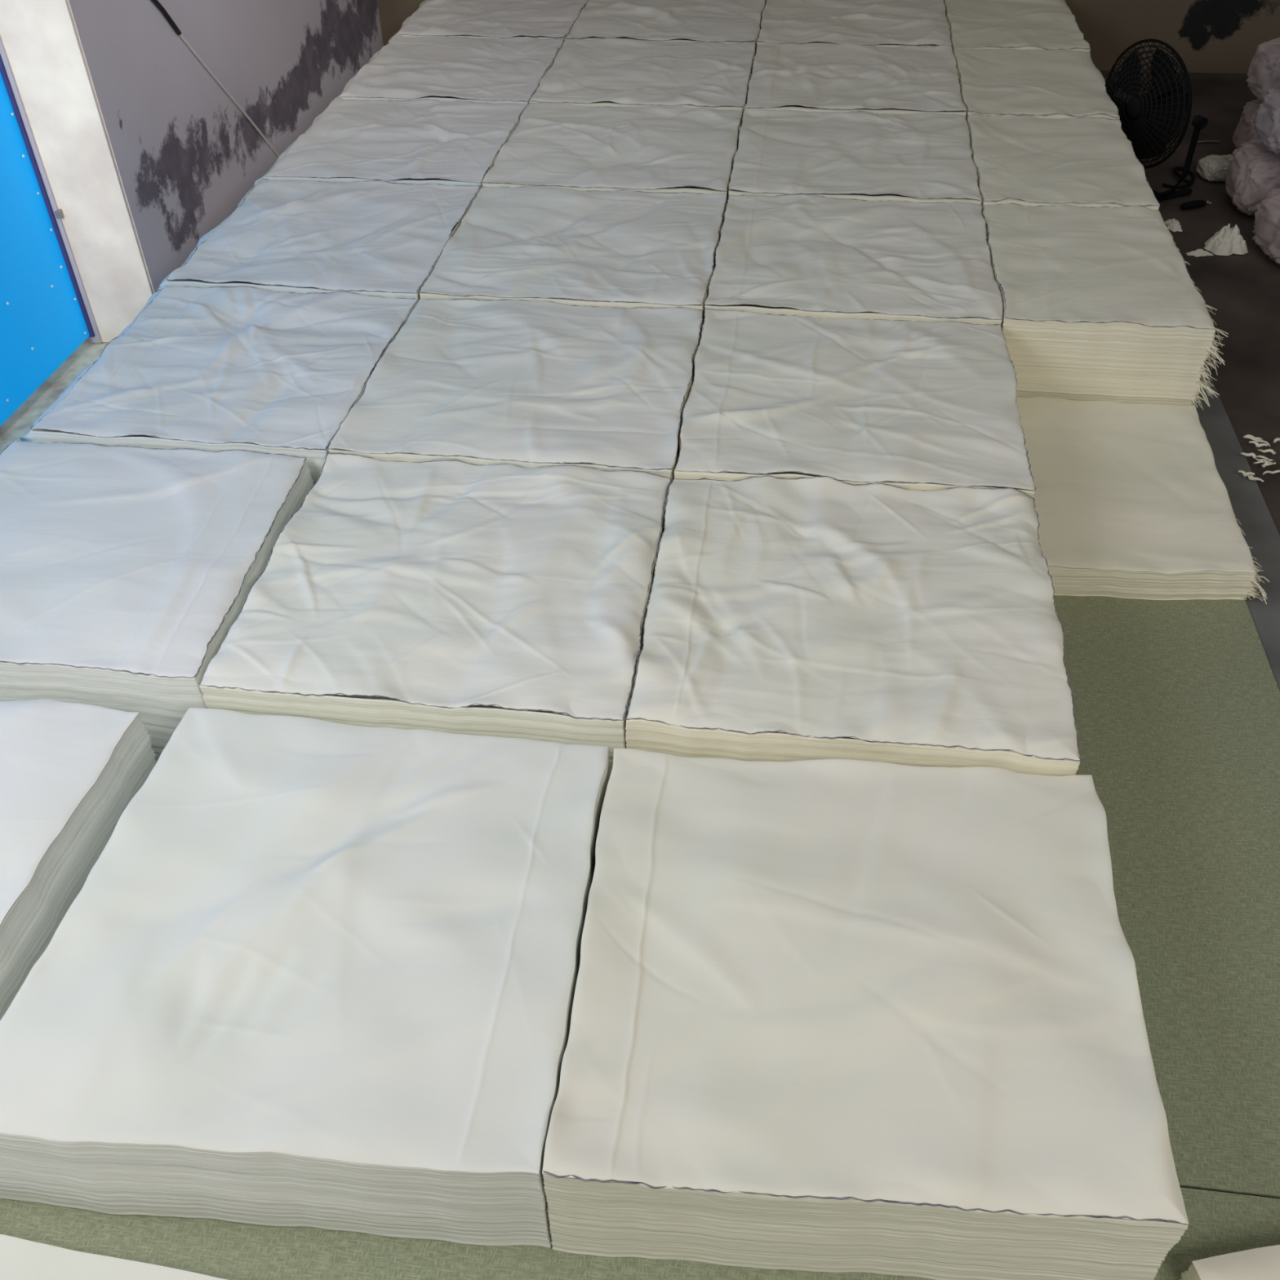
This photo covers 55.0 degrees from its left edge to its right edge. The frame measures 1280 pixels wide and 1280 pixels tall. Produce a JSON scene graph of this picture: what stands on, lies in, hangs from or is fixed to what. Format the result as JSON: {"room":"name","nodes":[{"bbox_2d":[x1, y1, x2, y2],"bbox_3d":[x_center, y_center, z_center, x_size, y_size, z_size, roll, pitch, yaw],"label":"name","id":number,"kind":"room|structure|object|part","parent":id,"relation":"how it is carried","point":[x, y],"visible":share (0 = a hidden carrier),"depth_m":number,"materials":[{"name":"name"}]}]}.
{"room":"textile factory","nodes":[
{"label":"textile factory","id":0,"kind":"room"},
{"bbox_2d":[67,0,383,293],"bbox_3d":[-1.468,-2.861,3.867,0.234,2.600,2.478,4,41,6],"label":"wall","id":1,"kind":"structure","parent":0,"point":[186,156],"depth_m":4.00,"materials":[{"name":"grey paint"}]},
{"bbox_2d":[0,35,102,426],"bbox_3d":[-1.899,-1.252,2.134,0.056,2.804,2.314,4,41,6],"label":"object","id":2,"kind":"structure","parent":1,"relation":"in","point":[46,313],"depth_m":3.55,"materials":[{"name":"blue paint"}]},
{"bbox_2d":[0,0,153,342],"bbox_3d":[-1.630,-1.988,2.991,0.228,2.772,0.012,4,41,6],"label":"trim","id":3,"kind":"structure","parent":1,"relation":"attached to","point":[40,38],"depth_m":3.51,"materials":[{"name":"beige paint"}]},
{"bbox_2d":[151,0,279,156],"bbox_3d":[-1.388,-1.842,4.141,0.015,0.845,0.792,4,41,6],"label":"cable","id":4,"kind":"object","parent":1,"relation":"attached to","point":[157,4],"visible":0.81,"depth_m":3.96,"materials":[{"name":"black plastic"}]},
{"bbox_3d":[-1.388,-1.842,4.143,0.009,0.843,0.791,4,41,6],"label":"cord","id":5,"kind":"part","parent":4,"relation":"part of","materials":[{"name":"white plastic"}]},
{"bbox_2d":[377,0,1279,73],"bbox_3d":[0.837,-3.590,4.644,4.060,2.600,0.234,4,41,6],"label":"wall","id":6,"kind":"structure","parent":0,"point":[1209,36],"depth_m":5.15,"materials":[{"name":"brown paint"}]},
{"bbox_2d":[1099,70,1279,1199],"bbox_3d":[0.782,-0.111,2.720,4.435,0.100,8.000,4,41,6],"label":"floor","id":7,"kind":"structure","parent":0,"point":[1244,290],"depth_m":3.74,"materials":[{"name":"concrete"}]},
{"bbox_2d":[0,1186,1279,1279],"bbox_3d":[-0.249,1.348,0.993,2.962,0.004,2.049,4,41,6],"label":"table","id":8,"kind":"object","parent":7,"relation":"on","point":[1220,1223],"visible":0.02,"depth_m":1.61,"materials":[{"name":"green fabric"}]},
{"bbox_2d":[0,699,156,1020],"bbox_3d":[-1.174,0.425,1.900,0.563,0.220,0.790,4,41,6],"label":"stack","id":9,"kind":"object","parent":8,"relation":"on","point":[69,772],"visible":0.81,"depth_m":1.96,"materials":[{"name":"white fabric"}]},
{"bbox_2d":[0,1234,226,1279],"bbox_3d":[-0.724,1.034,1.331,0.764,0.038,0.705,6,42,9],"label":"stack","id":10,"kind":"object","parent":8,"relation":"on","point":[20,1259],"visible":1,"depth_m":1.58,"materials":[{"name":"white fabric"}]},
{"bbox_2d":[0,707,609,1248],"bbox_3d":[-0.449,0.459,1.835,0.764,0.231,0.758,4,41,6],"label":"stack","id":11,"kind":"object","parent":8,"relation":"on","point":[313,973],"visible":0.9,"depth_m":1.67,"materials":[{"name":"white fabric"}]},
{"bbox_2d":[1178,1244,1279,1279],"bbox_3d":[0.982,0.958,1.352,0.508,0.071,0.608,-7,41,-6],"label":"stack","id":12,"kind":"object","parent":8,"relation":"on","point":[1260,1263],"visible":1,"depth_m":1.52,"materials":[{"name":"white fabric"}]},
{"bbox_2d":[1104,38,1208,201],"bbox_3d":[1.738,-1.763,4.136,0.232,0.489,0.450,-17,44,-18],"label":"floor fan","id":13,"kind":"object","parent":7,"relation":"on","point":[1150,120],"visible":0.88,"depth_m":4.04,"materials":[{"name":"black metal"}]},
{"bbox_3d":[1.630,-1.913,4.242,0.036,0.034,0.035,-17,44,-18],"label":"pivot knob","id":14,"kind":"part","parent":13,"relation":"part of","materials":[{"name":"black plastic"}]},
{"bbox_3d":[1.642,-1.776,4.202,0.035,0.147,0.150,-17,44,-18],"label":"blade","id":15,"kind":"part","parent":13,"relation":"part of","materials":[{"name":"black plastic"}]},
{"bbox_3d":[1.640,-1.891,4.101,0.035,0.147,0.150,-17,44,-18],"label":"blade","id":16,"kind":"part","parent":13,"relation":"part of","materials":[{"name":"black plastic"}]},
{"bbox_3d":[1.705,-1.685,4.127,0.029,0.145,0.157,-30,49,-29],"label":"blade","id":17,"kind":"part","parent":13,"relation":"part of","materials":[{"name":"black plastic"}]},
{"bbox_2d":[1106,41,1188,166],"bbox_3d":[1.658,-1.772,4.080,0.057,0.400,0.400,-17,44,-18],"label":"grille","id":18,"kind":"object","parent":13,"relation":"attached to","point":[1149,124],"depth_m":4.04,"materials":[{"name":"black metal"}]},
{"bbox_2d":[1104,38,1191,168],"bbox_3d":[1.705,-1.786,4.096,0.067,0.400,0.400,-17,44,-18],"label":"grille","id":19,"kind":"object","parent":13,"relation":"attached to","point":[1180,98],"depth_m":4.04,"materials":[{"name":"black metal"}]},
{"bbox_3d":[1.686,-1.826,3.994,0.029,0.145,0.157,-6,41,-5],"label":"blade","id":20,"kind":"part","parent":13,"relation":"part of","materials":[{"name":"black plastic"}]},
{"bbox_3d":[1.720,-1.719,4.019,0.035,0.154,0.141,-17,44,-18],"label":"blade","id":21,"kind":"part","parent":13,"relation":"part of","materials":[{"name":"black plastic"}]},
{"bbox_3d":[1.802,-1.666,3.956,0.036,0.034,0.035,-17,44,-18],"label":"pivot knob","id":22,"kind":"part","parent":13,"relation":"part of","materials":[{"name":"black plastic"}]},
{"bbox_2d":[1053,595,1279,1197],"bbox_3d":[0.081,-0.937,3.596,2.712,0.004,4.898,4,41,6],"label":"table","id":23,"kind":"object","parent":7,"relation":"on","point":[1176,711],"visible":0.02,"depth_m":2.10,"materials":[{"name":"green fabric"}]},
{"bbox_2d":[0,440,313,761],"bbox_3d":[-1.074,-0.102,2.476,0.737,0.252,0.700,4,41,6],"label":"stack","id":24,"kind":"object","parent":23,"relation":"on","point":[125,571],"visible":0.8,"depth_m":2.35,"materials":[{"name":"white fabric"}]},
{"bbox_2d":[20,286,417,484],"bbox_3d":[-0.975,-0.581,3.002,0.733,0.275,0.731,4,41,6],"label":"stack","id":25,"kind":"object","parent":23,"relation":"on","point":[216,368],"visible":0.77,"depth_m":2.87,"materials":[{"name":"white fabric"}]},
{"bbox_2d":[157,177,480,302],"bbox_3d":[-0.880,-1.059,3.532,0.734,0.294,0.731,4,41,6],"label":"stack","id":26,"kind":"object","parent":23,"relation":"on","point":[378,238],"visible":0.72,"depth_m":3.40,"materials":[{"name":"white fabric"}]},
{"bbox_2d":[253,97,527,189],"bbox_3d":[-0.785,-1.529,4.067,0.732,0.295,0.732,4,41,6],"label":"stack","id":27,"kind":"object","parent":23,"relation":"on","point":[416,141],"visible":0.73,"depth_m":3.94,"materials":[{"name":"white fabric"}]},
{"bbox_2d":[199,453,671,778],"bbox_3d":[-0.342,-0.051,2.390,0.745,0.263,0.727,4,41,6],"label":"stack","id":28,"kind":"object","parent":23,"relation":"on","point":[453,596],"visible":0.79,"depth_m":2.24,"materials":[{"name":"white fabric"}]},
{"bbox_2d":[337,34,563,105],"bbox_3d":[-0.692,-2.005,4.601,0.732,0.304,0.728,4,41,6],"label":"stack","id":29,"kind":"object","parent":23,"relation":"on","point":[510,70],"visible":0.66,"depth_m":4.46,"materials":[{"name":"white fabric"}]},
{"bbox_2d":[387,0,588,42],"bbox_3d":[-0.600,-2.481,5.137,0.734,0.312,0.729,4,41,6],"label":"stack","id":30,"kind":"object","parent":23,"relation":"on","point":[472,19],"visible":0.4,"depth_m":4.95,"materials":[{"name":"white fabric"}]},
{"bbox_2d":[328,298,702,481],"bbox_3d":[-0.249,-0.526,2.922,0.745,0.276,0.729,4,41,6],"label":"stack","id":31,"kind":"object","parent":23,"relation":"on","point":[526,384],"visible":0.73,"depth_m":2.79,"materials":[{"name":"white fabric"}]},
{"bbox_2d":[419,186,726,324],"bbox_3d":[-0.154,-1.002,3.456,0.743,0.285,0.727,4,41,6],"label":"stack","id":32,"kind":"object","parent":23,"relation":"on","point":[622,248],"visible":0.69,"depth_m":3.32,"materials":[{"name":"white fabric"}]},
{"bbox_2d":[481,102,742,203],"bbox_3d":[-0.061,-1.477,3.988,0.745,0.296,0.728,4,41,6],"label":"stack","id":33,"kind":"object","parent":23,"relation":"on","point":[653,148],"visible":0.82,"depth_m":3.86,"materials":[{"name":"white fabric"}]},
{"bbox_2d":[528,38,755,123],"bbox_3d":[0.033,-1.952,4.522,0.743,0.305,0.726,4,41,6],"label":"stack","id":34,"kind":"object","parent":23,"relation":"on","point":[602,72],"visible":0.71,"depth_m":4.39,"materials":[{"name":"white fabric"}]},
{"bbox_2d":[565,0,766,54],"bbox_3d":[0.128,-2.429,5.055,0.745,0.318,0.728,4,41,6],"label":"stack","id":35,"kind":"object","parent":23,"relation":"on","point":[722,21],"visible":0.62,"depth_m":4.87,"materials":[{"name":"white fabric"}]},
{"bbox_2d":[625,475,1081,776],"bbox_3d":[0.385,0.004,2.309,0.742,0.264,0.731,4,41,6],"label":"stack","id":36,"kind":"object","parent":23,"relation":"on","point":[819,617],"visible":0.91,"depth_m":2.16,"materials":[{"name":"white fabric"}]},
{"bbox_2d":[703,194,1003,324],"bbox_3d":[0.573,-0.947,3.375,0.737,0.286,0.726,4,41,6],"label":"stack","id":37,"kind":"object","parent":23,"relation":"on","point":[799,255],"visible":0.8,"depth_m":3.24,"materials":[{"name":"white fabric"}]},
{"bbox_2d":[756,0,951,47],"bbox_3d":[0.854,-2.372,4.976,0.737,0.313,0.726,4,41,6],"label":"stack","id":38,"kind":"object","parent":23,"relation":"on","point":[869,23],"visible":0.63,"depth_m":4.82,"materials":[{"name":"white fabric"}]},
{"bbox_2d":[674,307,1035,497],"bbox_3d":[0.478,-0.471,2.844,0.742,0.271,0.727,4,41,6],"label":"stack","id":39,"kind":"object","parent":23,"relation":"on","point":[906,404],"visible":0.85,"depth_m":2.72,"materials":[{"name":"white fabric"}]},
{"bbox_2d":[728,108,982,204],"bbox_3d":[0.666,-1.422,3.910,0.737,0.294,0.728,4,41,6],"label":"stack","id":40,"kind":"object","parent":23,"relation":"on","point":[860,155],"visible":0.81,"depth_m":3.78,"materials":[{"name":"white fabric"}]},
{"bbox_2d":[743,42,966,115],"bbox_3d":[0.761,-1.897,4.444,0.738,0.303,0.725,4,41,6],"label":"stack","id":41,"kind":"object","parent":23,"relation":"on","point":[913,79],"visible":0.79,"depth_m":4.32,"materials":[{"name":"white fabric"}]},
{"bbox_2d":[542,748,1188,1279],"bbox_3d":[0.303,0.501,1.774,0.799,0.225,0.751,4,41,6],"label":"stack","id":42,"kind":"object","parent":23,"relation":"on","point":[832,1015],"visible":1,"depth_m":1.61,"materials":[{"name":"white fabric"}]},
{"bbox_2d":[943,0,1090,51],"bbox_3d":[1.460,-2.325,4.911,0.506,0.309,0.735,4,41,6],"label":"stack","id":43,"kind":"object","parent":23,"relation":"on","point":[1017,24],"visible":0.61,"depth_m":4.77,"materials":[{"name":"white fabric"}]},
{"bbox_2d":[952,47,1119,119],"bbox_3d":[1.368,-1.849,4.378,0.502,0.298,0.724,4,41,6],"label":"stack","id":44,"kind":"object","parent":23,"relation":"on","point":[1033,82],"visible":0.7,"depth_m":4.24,"materials":[{"name":"white fabric"}]},
{"bbox_2d":[966,113,1159,210],"bbox_3d":[1.272,-1.375,3.846,0.499,0.287,0.723,4,41,6],"label":"stack","id":45,"kind":"object","parent":23,"relation":"on","point":[1021,160],"visible":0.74,"depth_m":3.72,"materials":[{"name":"white fabric"}]},
{"bbox_2d":[981,203,1227,408],"bbox_3d":[1.202,-0.889,3.298,0.554,0.280,0.760,4,41,6],"label":"stack","id":46,"kind":"object","parent":23,"relation":"on","point":[1103,303],"visible":0.88,"depth_m":3.07,"materials":[{"name":"white fabric"}]},
{"bbox_2d":[1016,396,1269,604],"bbox_3d":[1.099,-0.346,2.831,0.531,0.081,0.723,4,41,6],"label":"stack","id":47,"kind":"object","parent":23,"relation":"on","point":[1131,500],"visible":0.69,"depth_m":2.73,"materials":[{"name":"beige fabric"}]},
{"bbox_2d":[1164,217,1182,231],"bbox_3d":[1.759,-1.372,4.044,0.051,0.019,0.100,0,41,2],"label":"scrap","id":48,"kind":"object","parent":7,"relation":"on","point":[1174,225],"visible":0.99,"depth_m":4.03,"materials":[{"name":"white fabric"}]},
{"bbox_2d":[1162,166,1195,189],"bbox_3d":[1.915,-1.636,4.341,0.090,0.026,0.204,21,46,23],"label":"cable","id":49,"kind":"object","parent":7,"relation":"on","point":[1190,183],"visible":0.85,"depth_m":4.31,"materials":[{"name":"black plastic"}]},
{"bbox_2d":[1180,200,1211,209],"bbox_3d":[1.875,-1.471,4.147,0.116,0.028,0.028,-15,43,-15],"label":"plug","id":50,"kind":"object","parent":7,"relation":"on","point":[1194,203],"visible":1,"depth_m":4.13,"materials":[{"name":"black plastic"}]},
{"bbox_2d":[1186,248,1213,257],"bbox_3d":[1.767,-1.224,3.875,0.084,0.018,0.035,1,41,2],"label":"scrap","id":51,"kind":"object","parent":7,"relation":"on","point":[1198,252],"visible":1,"depth_m":3.87,"materials":[{"name":"white fabric"}]},
{"bbox_2d":[1189,140,1220,144],"bbox_3d":[2.114,-1.865,4.609,0.121,0.007,0.022,-6,41,-5],"label":"cable","id":52,"kind":"object","parent":7,"relation":"on","point":[1202,141],"visible":0.79,"depth_m":4.61,"materials":[{"name":"grey plastic"}]},
{"bbox_2d":[1195,154,1233,182],"bbox_3d":[2.062,-1.667,4.341,0.179,0.066,0.129,-3,41,-2],"label":"cloth bundle","id":53,"kind":"object","parent":7,"relation":"on","point":[1213,168],"visible":0.59,"depth_m":4.31,"materials":[{"name":"grey fabric"}]},
{"bbox_2d":[1204,223,1248,255],"bbox_3d":[1.864,-1.283,3.896,0.142,0.074,0.134,-7,42,-7],"label":"rag","id":54,"kind":"object","parent":7,"relation":"on","point":[1226,242],"visible":1,"depth_m":3.87,"materials":[{"name":"white fabric"}]},
{"bbox_2d":[1195,365,1279,691],"bbox_3d":[1.374,-0.465,3.017,0.247,0.023,3.740,4,41,6],"label":"table edge","id":55,"kind":"object","parent":7,"relation":"on","point":[1249,506],"depth_m":2.82,"materials":[{"name":"grey plastic"}]},
{"bbox_3d":[1.444,-0.395,2.928,0.037,0.014,0.015,12,43,15],"label":"fabric strip","id":56,"kind":"part","parent":55,"relation":"part of","materials":[{"name":"white fabric"}]},
{"bbox_3d":[1.458,-0.385,2.925,0.049,0.011,0.014,29,50,30],"label":"fabric strip","id":57,"kind":"part","parent":55,"relation":"part of","materials":[{"name":"white fabric"}]},
{"bbox_2d":[1231,98,1262,149],"bbox_3d":[2.332,-1.803,4.391,0.370,0.197,0.318,4,41,6],"label":"cloth bundle","id":58,"kind":"object","parent":7,"relation":"on","point":[1245,131],"visible":0.24,"depth_m":4.39,"materials":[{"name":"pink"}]},
{"bbox_2d":[1245,37,1279,102],"bbox_3d":[2.329,-1.959,4.257,0.395,0.188,0.336,2,41,4],"label":"cloth bundle","id":59,"kind":"object","parent":58,"relation":"on","point":[1264,70],"visible":0.7,"depth_m":4.23,"materials":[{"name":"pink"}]},
{"bbox_2d":[1240,452,1255,458],"bbox_3d":[1.476,-0.450,2.982,0.035,0.013,0.013,18,45,20],"label":"fabric strip","id":60,"kind":"object","parent":7,"relation":"on","point":[1253,455],"visible":1,"depth_m":2.98,"materials":[{"name":"fabric"}]},
{"bbox_2d":[1225,138,1279,216],"bbox_3d":[2.188,-1.533,4.093,0.434,0.188,0.358,6,42,8],"label":"cloth bundle","id":61,"kind":"object","parent":7,"relation":"on","point":[1253,171],"visible":0.77,"depth_m":4.03,"materials":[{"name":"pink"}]},
{"bbox_2d":[1253,86,1279,156],"bbox_3d":[2.228,-1.668,3.965,0.438,0.179,0.350,2,41,4],"label":"cloth bundle","id":62,"kind":"object","parent":61,"relation":"on","point":[1266,120],"visible":1,"depth_m":3.96,"materials":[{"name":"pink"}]},
{"bbox_2d":[1243,434,1262,439],"bbox_3d":[1.523,-0.502,3.054,0.044,0.014,0.012,19,45,21],"label":"fabric strip","id":63,"kind":"object","parent":7,"relation":"on","point":[1246,435],"visible":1,"depth_m":3.05,"materials":[{"name":"fabric"}]},
{"bbox_2d":[1244,436,1270,446],"bbox_3d":[1.530,-0.492,3.041,0.062,0.010,0.013,27,49,29],"label":"fabric strip","id":64,"kind":"object","parent":7,"relation":"on","point":[1249,437],"visible":0.99,"depth_m":3.04,"materials":[{"name":"fabric"}]},
{"bbox_2d":[1248,440,1267,447],"bbox_3d":[1.514,-0.479,3.013,0.042,0.013,0.014,18,45,20],"label":"fabric strip","id":65,"kind":"object","parent":7,"relation":"on","point":[1257,445],"visible":1,"depth_m":3.01,"materials":[{"name":"fabric"}]},
{"bbox_2d":[1253,458,1271,463],"bbox_3d":[1.504,-0.429,2.966,0.046,0.010,0.010,-7,41,-6],"label":"fabric strip","id":66,"kind":"object","parent":7,"relation":"on","point":[1268,460],"visible":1,"depth_m":2.97,"materials":[{"name":"fabric"}]},
{"bbox_2d":[1252,452,1274,461],"bbox_3d":[1.513,-0.443,2.988,0.054,0.011,0.011,26,48,28],"label":"fabric strip","id":67,"kind":"object","parent":7,"relation":"on","point":[1256,456],"visible":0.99,"depth_m":2.98,"materials":[{"name":"fabric"}]},
{"bbox_2d":[1255,457,1271,466],"bbox_3d":[1.501,-0.429,2.958,0.010,0.011,0.041,-25,46,-25],"label":"fabric strip","id":68,"kind":"object","parent":7,"relation":"on","point":[1260,460],"visible":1,"depth_m":2.96,"materials":[{"name":"fabric"}]},
{"bbox_2d":[1251,187,1279,265],"bbox_3d":[2.137,-1.271,3.794,0.426,0.188,0.326,0,41,2],"label":"cloth bundle","id":69,"kind":"object","parent":7,"relation":"on","point":[1266,231],"visible":1,"depth_m":3.79,"materials":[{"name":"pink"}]},
{"bbox_2d":[1257,448,1275,454],"bbox_3d":[1.532,-0.461,3.005,0.043,0.013,0.011,10,42,13],"label":"fabric strip","id":70,"kind":"object","parent":7,"relation":"on","point":[1271,451],"visible":1,"depth_m":3.00,"materials":[{"name":"fabric"}]},
{"bbox_2d":[1261,462,1275,467],"bbox_3d":[1.512,-0.423,2.956,0.042,0.011,0.008,-16,43,-16],"label":"fabric strip","id":71,"kind":"object","parent":7,"relation":"on","point":[1264,464],"visible":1,"depth_m":2.95,"materials":[{"name":"fabric"}]},
{"bbox_2d":[1262,470,1279,475],"bbox_3d":[1.503,-0.398,2.926,0.048,0.011,0.010,-6,41,-6],"label":"fabric strip","id":72,"kind":"object","parent":7,"relation":"on","point":[1275,471],"visible":1,"depth_m":2.92,"materials":[{"name":"fabric"}]},
{"bbox_2d":[1273,437,1279,443],"bbox_3d":[1.579,-0.493,3.033,0.038,0.012,0.010,-8,42,-8],"label":"fabric strip","id":73,"kind":"object","parent":7,"relation":"on","point":[1275,440],"visible":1,"depth_m":3.03,"materials":[{"name":"fabric"}]},
{"label":"outside","id":74,"kind":"structure","parent":0,"visible":0},
{"bbox_2d":[0,337,109,453],"bbox_3d":[-1.923,-0.178,3.082,1.013,0.050,3.322,4,41,6],"label":"floor","id":75,"kind":"structure","parent":74,"point":[20,422],"depth_m":3.67,"materials":[{"name":"grey concrete"}]}
]}

